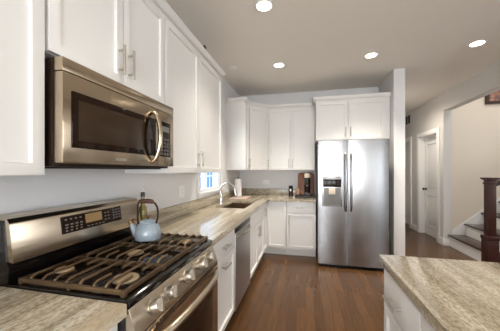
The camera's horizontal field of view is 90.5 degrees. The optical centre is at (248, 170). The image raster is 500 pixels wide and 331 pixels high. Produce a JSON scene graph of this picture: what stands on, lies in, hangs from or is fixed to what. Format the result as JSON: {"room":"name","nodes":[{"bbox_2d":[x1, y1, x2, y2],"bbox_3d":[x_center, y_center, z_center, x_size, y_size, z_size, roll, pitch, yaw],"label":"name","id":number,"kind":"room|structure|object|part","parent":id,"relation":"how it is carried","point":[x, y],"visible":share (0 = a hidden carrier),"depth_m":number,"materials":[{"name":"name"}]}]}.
{"room":"kitchen","nodes":[
{"label":"kitchen","id":0,"kind":"room"},
{"bbox_2d":[0,76,239,214],"bbox_3d":[-1.146,-0.034,0.751,0.129,2.773,8.450,0,0,13],"label":"wall","id":1,"kind":"structure","parent":0,"point":[57,187],"depth_m":1.50,"materials":[{"name":"paint"}]},
{"bbox_2d":[0,0,44,175],"bbox_3d":[-0.928,-0.518,0.620,0.352,1.068,0.611,0,0,13],"label":"upper cabinet","id":2,"kind":"object","parent":1,"relation":"attached to","point":[22,22],"visible":1,"depth_m":0.83,"materials":[{"name":"white paint"}]},
{"bbox_2d":[45,0,163,103],"bbox_3d":[-0.772,-0.745,1.298,0.352,0.615,0.760,0,0,13],"label":"upper cabinet","id":3,"kind":"object","parent":1,"relation":"attached to","point":[122,41],"visible":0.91,"depth_m":1.22,"materials":[{"name":"white paint"}]},
{"bbox_3d":[-0.692,-0.731,1.084,0.020,0.583,0.373,0,0,13],"label":"door","id":4,"kind":"part","parent":3,"relation":"part of","materials":[{"name":"white paint"}]},
{"bbox_2d":[45,56,172,168],"bbox_3d":[-0.732,-0.211,1.289,0.434,0.400,0.760,0,0,13],"label":"microwave","id":5,"kind":"object","parent":3,"relation":"attached to","point":[93,120],"visible":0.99,"depth_m":1.04,"materials":[{"name":"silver metal"}]},
{"bbox_3d":[-0.616,-0.195,1.175,0.040,0.331,0.590,0,0,13],"label":"door","id":6,"kind":"part","parent":5,"relation":"part of","materials":[{"name":"silver metal"}]},
{"bbox_3d":[-0.516,-0.195,1.400,0.063,0.303,0.032,0,0,7],"label":"handle","id":7,"kind":"part","parent":5,"relation":"part of","materials":[{"name":"silver metal"}]},
{"bbox_3d":[-0.531,-0.195,1.547,0.040,0.331,0.167,0,0,13],"label":"control panel","id":8,"kind":"part","parent":5,"relation":"part of","materials":[{"name":"silver metal"}]},
{"bbox_3d":[-0.627,-0.552,1.232,0.040,0.145,0.013,0,0,13],"label":"handle","id":9,"kind":"part","parent":3,"relation":"part of","materials":[{"name":"silver metal"}]},
{"bbox_3d":[-0.612,-0.552,1.298,0.040,0.145,0.013,0,0,13],"label":"handle","id":10,"kind":"part","parent":3,"relation":"part of","materials":[{"name":"silver metal"}]},
{"bbox_3d":[-0.606,-0.731,1.455,0.020,0.583,0.373,0,0,13],"label":"door","id":11,"kind":"part","parent":3,"relation":"part of","materials":[{"name":"white paint"}]},
{"bbox_2d":[125,13,221,172],"bbox_3d":[-0.558,-0.518,2.230,0.352,1.068,1.141,0,0,13],"label":"upper cabinet","id":12,"kind":"object","parent":1,"relation":"attached to","point":[192,87],"visible":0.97,"depth_m":2.05,"materials":[{"name":"white paint"}]},
{"bbox_3d":[-0.502,-0.504,1.907,0.020,1.036,0.530,0,0,13],"label":"door","id":13,"kind":"part","parent":12,"relation":"part of","materials":[{"name":"white paint"}]},
{"bbox_2d":[151,0,224,75],"bbox_3d":[-0.702,-1.076,1.575,0.309,0.046,2.575,0,0,13],"label":"trim","id":14,"kind":"structure","parent":12,"relation":"on","point":[162,5],"depth_m":1.92,"materials":[{"name":"white paint"}]},
{"bbox_3d":[-0.421,-0.099,2.127,0.040,0.145,0.013,0,0,13],"label":"handle","id":15,"kind":"part","parent":12,"relation":"part of","materials":[{"name":"silver metal"}]},
{"bbox_3d":[-0.374,-0.504,2.464,0.020,1.036,0.597,0,0,13],"label":"door","id":16,"kind":"part","parent":12,"relation":"part of","materials":[{"name":"white paint"}]},
{"bbox_2d":[178,186,184,197],"bbox_3d":[-0.674,0.208,2.494,0.009,0.118,0.118,0,0,13],"label":"light switch","id":17,"kind":"object","parent":1,"relation":"attached to","point":[181,189],"visible":1,"depth_m":2.48,"materials":[{"name":"white plastic"}]},
{"bbox_2d":[147,190,234,222],"bbox_3d":[-0.505,0.383,3.205,0.020,0.112,3.069,0,0,13],"label":"backsplash","id":18,"kind":"structure","parent":1,"relation":"attached to","point":[167,213],"depth_m":2.56,"materials":[{"name":"stone"}]},
{"bbox_2d":[197,119,224,198],"bbox_3d":[-0.503,-0.227,3.284,0.100,1.100,0.905,0,0,13],"label":"window","id":19,"kind":"structure","parent":1,"relation":"in","point":[205,181],"depth_m":3.28,"materials":[{"name":"white glass"}]},
{"bbox_3d":[-0.532,-0.237,3.290,0.004,0.920,0.725,0,0,13],"label":"pane","id":20,"kind":"part","parent":19,"relation":"part of","materials":[{"name":"clear glass"}]},
{"bbox_3d":[-0.532,-0.237,3.290,0.040,0.980,0.785,0,0,13],"label":"sash","id":21,"kind":"part","parent":19,"relation":"part of","materials":[{"name":"white paint"}]},
{"bbox_3d":[-0.466,0.266,3.275,0.024,0.025,0.905,0,0,13],"label":"sill","id":22,"kind":"part","parent":19,"relation":"part of","materials":[{"name":"white paint"}]},
{"bbox_2d":[226,101,250,169],"bbox_3d":[-0.158,-0.546,3.970,0.352,1.062,0.234,0,0,13],"label":"upper cabinet","id":23,"kind":"object","parent":1,"relation":"attached to","point":[237,113],"visible":1,"depth_m":3.87,"materials":[{"name":"white paint"}]},
{"bbox_3d":[-0.035,-0.532,3.942,0.020,1.030,0.228,0,0,13],"label":"door","id":24,"kind":"part","parent":23,"relation":"part of","materials":[{"name":"white paint"}]},
{"bbox_2d":[248,105,268,169],"bbox_3d":[0.062,-0.546,4.354,0.608,1.062,0.613,0,0,13],"label":"upper cabinet","id":25,"kind":"object","parent":1,"relation":"attached to","point":[258,116],"visible":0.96,"depth_m":4.16,"materials":[{"name":"white paint"}]},
{"bbox_2d":[227,97,311,108],"bbox_3d":[0.331,-1.103,4.088,1.420,0.051,0.407,0,0,-15],"label":"trim","id":26,"kind":"structure","parent":25,"relation":"on","point":[238,99],"depth_m":4.13,"materials":[{"name":"white paint"}]},
{"bbox_2d":[240,87,378,197],"bbox_3d":[1.026,-0.034,4.516,2.417,2.773,0.130,0,0,13],"label":"wall","id":27,"kind":"structure","parent":0,"point":[278,179],"depth_m":4.54,"materials":[{"name":"paint"}]},
{"bbox_2d":[242,188,314,194],"bbox_3d":[0.501,0.383,4.559,1.373,0.112,0.020,0,0,13],"label":"backsplash","id":28,"kind":"structure","parent":27,"relation":"attached to","point":[258,191],"depth_m":4.58,"materials":[{"name":"stone"}]},
{"bbox_2d":[269,106,314,169],"bbox_3d":[0.751,-0.546,4.322,0.768,1.062,0.368,0,0,13],"label":"upper cabinet","id":29,"kind":"object","parent":27,"relation":"attached to","point":[292,129],"visible":1,"depth_m":4.18,"materials":[{"name":"white paint"}]},
{"bbox_3d":[0.526,-0.532,4.236,0.364,1.030,0.020,0,0,13],"label":"door","id":30,"kind":"part","parent":29,"relation":"part of","materials":[{"name":"white paint"}]},
{"bbox_3d":[0.902,-0.532,4.149,0.390,1.030,0.020,0,0,13],"label":"door","id":31,"kind":"part","parent":29,"relation":"part of","materials":[{"name":"white paint"}]},
{"bbox_2d":[315,97,389,144],"bbox_3d":[1.604,-0.773,3.976,1.038,0.608,0.658,0,0,13],"label":"upper cabinet","id":32,"kind":"object","parent":27,"relation":"attached to","point":[364,118],"visible":0.91,"depth_m":3.70,"materials":[{"name":"white paint"}]},
{"bbox_3d":[1.261,-0.759,3.768,0.457,0.576,0.020,0,0,13],"label":"door","id":33,"kind":"part","parent":32,"relation":"part of","materials":[{"name":"white paint"}]},
{"bbox_2d":[312,92,390,105],"bbox_3d":[1.548,-1.105,3.839,1.082,0.055,0.336,0,0,13],"label":"trim","id":34,"kind":"structure","parent":32,"relation":"on","point":[383,94],"depth_m":3.69,"materials":[{"name":"white paint"}]},
{"bbox_3d":[1.731,-0.759,3.660,0.492,0.576,0.020,0,0,13],"label":"door","id":35,"kind":"part","parent":32,"relation":"part of","materials":[{"name":"white paint"}]},
{"bbox_2d":[165,0,499,113],"bbox_3d":[1.037,-1.480,1.788,3.920,0.120,11.450,0,0,13],"label":"ceiling","id":36,"kind":"structure","parent":0,"point":[322,45],"depth_m":2.74,"materials":[{"name":"paint"}]},
{"bbox_2d":[254,0,273,11],"bbox_3d":[0.131,-1.416,2.130,0.170,0.006,0.170,0,0,13],"label":"recessed light","id":37,"kind":"object","parent":36,"relation":"in","point":[260,5],"visible":1,"depth_m":2.12,"materials":[{"name":"white plastic"}]},
{"bbox_2d":[273,62,284,67],"bbox_3d":[0.405,-1.416,3.324,0.170,0.006,0.170,0,0,13],"label":"recessed light","id":38,"kind":"object","parent":36,"relation":"in","point":[279,64],"visible":1,"depth_m":3.32,"materials":[{"name":"beige plastic"}]},
{"bbox_2d":[363,52,378,58],"bbox_3d":[1.500,-1.416,3.041,0.170,0.006,0.170,0,0,13],"label":"recessed light","id":39,"kind":"object","parent":36,"relation":"in","point":[371,54],"visible":1,"depth_m":3.04,"materials":[{"name":"beige plastic"}]},
{"bbox_2d":[467,39,487,46],"bbox_3d":[2.537,-1.416,2.757,0.170,0.006,0.170,0,0,13],"label":"recessed light","id":40,"kind":"object","parent":36,"relation":"in","point":[483,41],"visible":1,"depth_m":2.75,"materials":[{"name":"beige plastic"}]},
{"bbox_2d":[224,223,476,330],"bbox_3d":[2.514,1.413,1.449,6.950,0.120,11.450,0,0,13],"label":"floor","id":41,"kind":"structure","parent":0,"point":[284,292],"depth_m":2.74,"materials":[{"name":"brown wood"}]},
{"bbox_2d":[0,197,218,330],"bbox_3d":[-0.574,0.765,1.252,0.760,1.175,0.758,0,0,13],"label":"range","id":42,"kind":"object","parent":41,"relation":"on","point":[89,250],"visible":0.89,"depth_m":1.09,"materials":[{"name":"silver metal"}]},
{"bbox_3d":[-0.772,0.424,1.039,0.090,0.014,0.090,0,0,13],"label":"burner","id":43,"kind":"part","parent":42,"relation":"part of","materials":[{"name":"brown metal"}]},
{"bbox_3d":[-0.820,0.253,1.323,0.015,0.080,0.375,0,0,13],"label":"key panel","id":44,"kind":"part","parent":42,"relation":"part of","materials":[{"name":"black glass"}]},
{"bbox_2d":[4,236,211,308],"bbox_3d":[-0.582,0.445,1.254,0.553,0.028,0.758,0,0,13],"label":"cooktop","id":45,"kind":"object","parent":42,"relation":"in","point":[140,293],"depth_m":1.05,"materials":[{"name":"black metal"}]},
{"bbox_3d":[-0.473,0.424,0.954,0.125,0.014,0.125,0,0,13],"label":"burner","id":46,"kind":"part","parent":42,"relation":"part of","materials":[{"name":"brown metal"}]},
{"bbox_3d":[-0.574,0.424,1.254,0.103,0.014,0.103,0,0,13],"label":"burner","id":47,"kind":"part","parent":42,"relation":"part of","materials":[{"name":"brown metal"}]},
{"bbox_2d":[128,199,160,241],"bbox_3d":[-0.588,0.276,1.434,0.166,0.232,0.145,0,0,36],"label":"kettle","id":48,"kind":"object","parent":42,"relation":"on","point":[146,230],"visible":1,"depth_m":1.40,"materials":[{"name":"ceramic"}]},
{"bbox_3d":[-0.653,0.339,1.428,0.066,0.085,0.054,0,0,0],"label":"spout","id":49,"kind":"part","parent":48,"relation":"part of","materials":[{"name":"metal"}]},
{"bbox_3d":[-0.580,0.286,1.428,0.093,0.022,0.093,0,0,0],"label":"lid","id":50,"kind":"part","parent":48,"relation":"part of","materials":[{"name":"ceramic"}]},
{"bbox_3d":[-0.581,0.241,1.428,0.128,0.145,0.016,0,0,0],"label":"handle","id":51,"kind":"part","parent":48,"relation":"part of","materials":[{"name":"brown metal"}]},
{"bbox_3d":[-0.339,0.504,0.926,0.058,0.065,0.062,0,0,13],"label":"knob","id":52,"kind":"part","parent":42,"relation":"part of","materials":[{"name":"silver metal"}]},
{"bbox_3d":[-0.315,0.504,1.029,0.058,0.065,0.062,0,0,13],"label":"knob","id":53,"kind":"part","parent":42,"relation":"part of","materials":[{"name":"silver metal"}]},
{"bbox_3d":[-0.369,0.424,1.452,0.090,0.014,0.090,0,0,13],"label":"burner","id":54,"kind":"part","parent":42,"relation":"part of","materials":[{"name":"brown metal"}]},
{"bbox_3d":[-0.301,0.855,1.190,0.050,0.527,0.752,0,0,13],"label":"oven door","id":55,"kind":"part","parent":42,"relation":"part of","materials":[{"name":"silver metal"}]},
{"bbox_3d":[-0.279,0.504,1.187,0.058,0.065,0.062,0,0,13],"label":"knob","id":56,"kind":"part","parent":42,"relation":"part of","materials":[{"name":"silver metal"}]},
{"bbox_3d":[-0.249,0.603,1.178,0.094,0.063,0.702,0,0,13],"label":"handle","id":57,"kind":"part","parent":42,"relation":"part of","materials":[{"name":"silver metal"}]},
{"bbox_3d":[-0.243,0.504,1.345,0.058,0.065,0.062,0,0,13],"label":"knob","id":58,"kind":"part","parent":42,"relation":"part of","materials":[{"name":"silver metal"}]},
{"bbox_3d":[-0.219,0.504,1.448,0.058,0.065,0.062,0,0,13],"label":"knob","id":59,"kind":"part","parent":42,"relation":"part of","materials":[{"name":"silver metal"}]},
{"bbox_2d":[213,229,234,330],"bbox_3d":[-0.470,0.916,1.940,0.652,0.871,0.610,0,0,13],"label":"base cabinet","id":60,"kind":"object","parent":41,"relation":"on","point":[224,249],"visible":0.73,"depth_m":1.95,"materials":[{"name":"white paint"}]},
{"bbox_3d":[-0.200,0.575,1.878,0.020,0.176,0.606,0,0,13],"label":"drawer","id":61,"kind":"part","parent":60,"relation":"part of","materials":[{"name":"white paint"}]},
{"bbox_3d":[-0.200,0.943,1.878,0.020,0.551,0.606,0,0,13],"label":"door","id":62,"kind":"part","parent":60,"relation":"part of","materials":[{"name":"white paint"}]},
{"bbox_2d":[234,217,250,310],"bbox_3d":[-0.326,0.918,2.534,0.667,0.867,0.595,0,0,13],"label":"dishwasher","id":63,"kind":"object","parent":41,"relation":"on","point":[242,232],"visible":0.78,"depth_m":2.38,"materials":[{"name":"silver metal"}]},
{"bbox_3d":[-0.063,0.518,2.474,0.027,0.063,0.591,0,0,13],"label":"control panel","id":64,"kind":"part","parent":63,"relation":"part of","materials":[{"name":"black plastic"}]},
{"bbox_3d":[-0.027,0.588,2.463,0.052,0.018,0.462,0,0,13],"label":"handle","id":65,"kind":"part","parent":63,"relation":"part of","materials":[{"name":"silver metal"}]},
{"bbox_2d":[250,205,263,278],"bbox_3d":[-0.160,0.916,3.289,0.652,0.871,0.938,0,0,13],"label":"base cabinet","id":66,"kind":"object","parent":41,"relation":"on","point":[257,218],"visible":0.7,"depth_m":3.18,"materials":[{"name":"white paint"}]},
{"bbox_3d":[0.058,0.943,2.999,0.020,0.551,0.466,0,0,13],"label":"door","id":67,"kind":"part","parent":66,"relation":"part of","materials":[{"name":"white paint"}]},
{"bbox_3d":[0.163,0.943,3.456,0.020,0.551,0.466,0,0,13],"label":"door","id":68,"kind":"part","parent":66,"relation":"part of","materials":[{"name":"white paint"}]},
{"bbox_2d":[264,201,286,254],"bbox_3d":[0.178,0.916,4.170,0.917,0.871,0.920,0,0,13],"label":"base cabinet","id":69,"kind":"object","parent":41,"relation":"on","point":[274,211],"visible":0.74,"depth_m":3.97,"materials":[{"name":"white paint"}]},
{"bbox_2d":[147,188,315,245],"bbox_3d":[0.157,0.403,3.063,1.373,0.152,3.089,0,0,13],"label":"countertop","id":70,"kind":"structure","parent":69,"relation":"on","point":[206,216],"depth_m":2.46,"materials":[{"name":"stone"}]},
{"bbox_2d":[139,186,146,219],"bbox_3d":[-0.752,0.273,1.761,0.058,0.331,0.058,0,0,13],"label":"oil bottle","id":71,"kind":"object","parent":70,"relation":"on","point":[143,209],"visible":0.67,"depth_m":1.75,"materials":[{"name":"green glass"}]},
{"bbox_2d":[219,182,236,202],"bbox_3d":[-0.278,0.295,3.402,0.263,0.286,0.109,0,0,13],"label":"faucet","id":72,"kind":"object","parent":70,"relation":"on","point":[223,184],"visible":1,"depth_m":3.38,"materials":[{"name":"silver metal"}]},
{"bbox_3d":[-0.288,0.258,3.374,0.241,0.211,0.028,0,0,16],"label":"spout","id":73,"kind":"part","parent":72,"relation":"part of","materials":[{"name":"silver metal"}]},
{"bbox_2d":[222,203,252,208],"bbox_3d":[-0.147,0.567,3.322,0.391,0.172,0.806,0,0,13],"label":"sink","id":74,"kind":"object","parent":70,"relation":"in","point":[232,205],"visible":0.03,"depth_m":3.71,"materials":[{"name":"brown metal"}]},
{"bbox_2d":[229,196,250,199],"bbox_3d":[-0.135,0.430,4.033,0.280,0.018,0.400,0,0,13],"label":"cutting board","id":75,"kind":"object","parent":70,"relation":"on","point":[233,197],"visible":0.76,"depth_m":3.94,"materials":[{"name":"beige wood"}]},
{"bbox_2d":[234,177,242,196],"bbox_3d":[-0.172,0.260,4.062,0.144,0.322,0.144,0,0,13],"label":"paper towel holder","id":76,"kind":"object","parent":75,"relation":"on","point":[238,182],"visible":0.98,"depth_m":4.01,"materials":[{"name":"white paper"}]},
{"bbox_2d":[289,186,292,196],"bbox_3d":[0.725,0.345,4.276,0.074,0.186,0.075,0,0,13],"label":"jar","id":77,"kind":"object","parent":70,"relation":"on","point":[290,187],"visible":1,"depth_m":4.25,"materials":[{"name":"clear glass"}]},
{"bbox_2d":[295,194,314,197],"bbox_3d":[0.954,0.424,4.203,0.325,0.030,0.280,0,0,13],"label":"tray","id":78,"kind":"object","parent":70,"relation":"on","point":[300,195],"visible":0.96,"depth_m":4.08,"materials":[{"name":"black plastic"}]},
{"bbox_2d":[296,187,300,194],"bbox_3d":[0.846,0.346,4.249,0.086,0.125,0.086,0,0,13],"label":"vase","id":79,"kind":"object","parent":78,"relation":"on","point":[298,191],"visible":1,"depth_m":4.22,"materials":[{"name":"beige ceramic"}]},
{"bbox_2d":[304,173,310,195],"bbox_3d":[0.990,0.223,4.195,0.110,0.371,0.180,0,0,13],"label":"coffee maker","id":80,"kind":"object","parent":78,"relation":"on","point":[306,175],"visible":1,"depth_m":4.13,"materials":[{"name":"black plastic"}]},
{"bbox_3d":[1.003,0.237,4.252,0.100,0.268,0.058,0,0,13],"label":"water tank","id":81,"kind":"part","parent":80,"relation":"part of","materials":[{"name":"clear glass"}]},
{"bbox_2d":[298,173,313,194],"bbox_3d":[1.016,0.234,4.396,0.285,0.409,0.082,0,0,13],"label":"serving board","id":82,"kind":"object","parent":70,"relation":"on","point":[300,175],"visible":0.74,"depth_m":4.39,"materials":[{"name":"brown wood"}]},
{"bbox_3d":[0.251,0.853,3.842,0.020,0.731,0.308,0,0,13],"label":"door","id":83,"kind":"part","parent":69,"relation":"part of","materials":[{"name":"white paint"}]},
{"bbox_2d":[286,202,315,256],"bbox_3d":[0.878,0.916,4.149,0.450,0.871,0.646,0,0,13],"label":"base cabinet","id":84,"kind":"object","parent":41,"relation":"on","point":[300,216],"visible":0.97,"depth_m":3.89,"materials":[{"name":"white paint"}]},
{"bbox_3d":[0.817,0.575,3.882,0.444,0.176,0.020,0,0,13],"label":"drawer","id":85,"kind":"part","parent":84,"relation":"part of","materials":[{"name":"white paint"}]},
{"bbox_3d":[0.817,0.943,3.882,0.444,0.551,0.020,0,0,13],"label":"door","id":86,"kind":"part","parent":84,"relation":"part of","materials":[{"name":"white paint"}]},
{"bbox_2d":[316,139,388,270],"bbox_3d":[1.520,0.463,3.811,0.911,1.779,0.998,0,0,13],"label":"refrigerator","id":87,"kind":"object","parent":41,"relation":"on","point":[352,176],"visible":0.97,"depth_m":3.39,"materials":[{"name":"grey metal"}]},
{"bbox_3d":[1.153,0.281,3.434,0.085,0.085,0.015,0,0,13],"label":"spout","id":88,"kind":"part","parent":87,"relation":"part of","materials":[{"name":"beige plastic"}]},
{"bbox_3d":[1.181,0.438,3.486,0.395,1.730,0.064,0,0,13],"label":"door","id":89,"kind":"part","parent":87,"relation":"part of","materials":[{"name":"silver metal"}]},
{"bbox_3d":[1.327,0.153,3.381,0.024,0.814,0.075,0,0,13],"label":"handle","id":90,"kind":"part","parent":87,"relation":"part of","materials":[{"name":"silver metal"}]},
{"bbox_3d":[1.394,0.153,3.366,0.024,0.814,0.075,0,0,13],"label":"handle","id":91,"kind":"part","parent":87,"relation":"part of","materials":[{"name":"silver metal"}]},
{"bbox_3d":[1.627,0.438,3.383,0.510,1.730,0.064,0,0,13],"label":"door","id":92,"kind":"part","parent":87,"relation":"part of","materials":[{"name":"silver metal"}]},
{"bbox_2d":[382,268,420,330],"bbox_3d":[1.076,0.916,0.975,0.960,0.871,0.423,0,0,13],"label":"base cabinet","id":93,"kind":"object","parent":41,"relation":"on","point":[400,314],"visible":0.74,"depth_m":1.07,"materials":[{"name":"white paint"}]},
{"bbox_3d":[0.633,0.588,1.100,0.040,0.013,0.130,0,0,13],"label":"handle","id":94,"kind":"part","parent":93,"relation":"part of","materials":[{"name":"silver metal"}]},
{"bbox_3d":[0.656,0.943,1.068,0.020,0.551,0.408,0,0,13],"label":"door","id":95,"kind":"part","parent":93,"relation":"part of","materials":[{"name":"white paint"}]},
{"bbox_2d":[421,314,434,330],"bbox_3d":[0.943,0.916,0.396,0.960,0.871,0.758,0,0,13],"label":"base cabinet","id":96,"kind":"object","parent":41,"relation":"on","point":[425,326],"visible":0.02,"depth_m":0.83,"materials":[{"name":"white paint"}]},
{"bbox_2d":[379,254,499,330],"bbox_3d":[1.050,0.459,0.106,1.242,0.040,2.178,0,0,13],"label":"countertop","id":97,"kind":"structure","parent":96,"relation":"on","point":[450,294],"depth_m":0.93,"materials":[{"name":"stone"}]},
{"bbox_2d":[448,198,499,260],"bbox_3d":[4.871,0.105,3.701,2.835,2.496,1.036,0,0,13],"label":"staircase","id":98,"kind":"structure","parent":41,"relation":"on","point":[465,238],"depth_m":4.22,"materials":[{"name":"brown wood"}]},
{"bbox_2d":[480,177,499,262],"bbox_3d":[4.189,0.054,3.249,1.874,2.596,0.148,0,0,13],"label":"stair railing","id":99,"kind":"object","parent":41,"relation":"on","point":[489,240],"visible":0.91,"depth_m":3.40,"materials":[{"name":"red wood"}]},
{"bbox_3d":[-0.780,0.917,0.592,0.653,0.871,0.603,0,0,13],"label":"base cabinet","id":100,"kind":"object","parent":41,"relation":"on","visible":0},
{"bbox_2d":[0,286,126,330],"bbox_3d":[-0.786,0.403,0.590,0.644,0.152,0.618,0,0,13],"label":"countertop","id":101,"kind":"structure","parent":100,"relation":"on","point":[20,309],"depth_m":0.77,"materials":[{"name":"stone"}]},
{"bbox_2d":[379,68,404,255],"bbox_3d":[2.513,-0.034,5.280,0.140,2.773,3.782,0,0,13],"label":"wall partition","id":102,"kind":"structure","parent":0,"point":[394,83],"depth_m":3.44,"materials":[{"name":"paint"}]},
{"bbox_2d":[405,61,499,238],"bbox_3d":[2.875,-0.034,1.314,0.135,2.773,11.350,0,0,13],"label":"wall","id":103,"kind":"structure","parent":0,"point":[437,112],"depth_m":4.50,"materials":[{"name":"paint"}]},
{"bbox_2d":[405,143,408,223],"bbox_3d":[4.032,0.317,6.281,0.104,2.065,0.720,0,0,13],"label":"door","id":104,"kind":"structure","parent":103,"relation":"in","point":[406,144],"depth_m":6.35,"materials":[{"name":"white paint"}]},
{"bbox_2d":[405,114,410,125],"bbox_3d":[3.892,-1.247,6.062,0.010,0.240,0.320,0,0,13],"label":"air vent","id":105,"kind":"object","parent":103,"relation":"in","point":[408,117],"visible":1,"depth_m":6.05,"materials":[{"name":"paint"}]},
{"bbox_2d":[405,136,411,227],"bbox_3d":[4.007,0.266,6.287,0.156,2.172,0.926,0,0,13],"label":"trim","id":106,"kind":"structure","parent":103,"relation":"attached to","point":[408,139],"depth_m":5.88,"materials":[{"name":"white paint"}]},
{"bbox_2d":[417,127,439,242],"bbox_3d":[3.728,0.266,5.074,0.156,2.172,0.946,0,0,13],"label":"trim","id":107,"kind":"structure","parent":103,"relation":"attached to","point":[436,131],"depth_m":5.43,"materials":[{"name":"white paint"}]},
{"bbox_2d":[422,135,435,237],"bbox_3d":[3.753,0.317,5.068,0.104,2.065,0.740,0,0,13],"label":"door","id":108,"kind":"structure","parent":103,"relation":"in","point":[430,142],"depth_m":5.15,"materials":[{"name":"white paint"}]},
{"bbox_2d":[411,223,448,245],"bbox_3d":[3.757,1.288,5.154,0.166,0.130,1.390,0,0,13],"label":"baseboard","id":109,"kind":"structure","parent":103,"relation":"attached to","point":[443,241],"depth_m":4.54,"materials":[{"name":"white paint"}]},
{"bbox_2d":[452,96,499,229],"bbox_3d":[5.166,-1.247,4.227,3.025,5.200,0.120,0,0,13],"label":"wall","id":110,"kind":"structure","parent":0,"point":[475,124],"depth_m":4.43,"materials":[{"name":"paint"}]},
{"bbox_2d":[485,90,499,103],"bbox_3d":[4.499,-1.427,4.303,0.660,0.500,0.029,0,0,13],"label":"framed picture","id":111,"kind":"object","parent":110,"relation":"attached to","point":[494,98],"visible":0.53,"depth_m":4.35,"materials":[{"name":"paint"}]}
]}

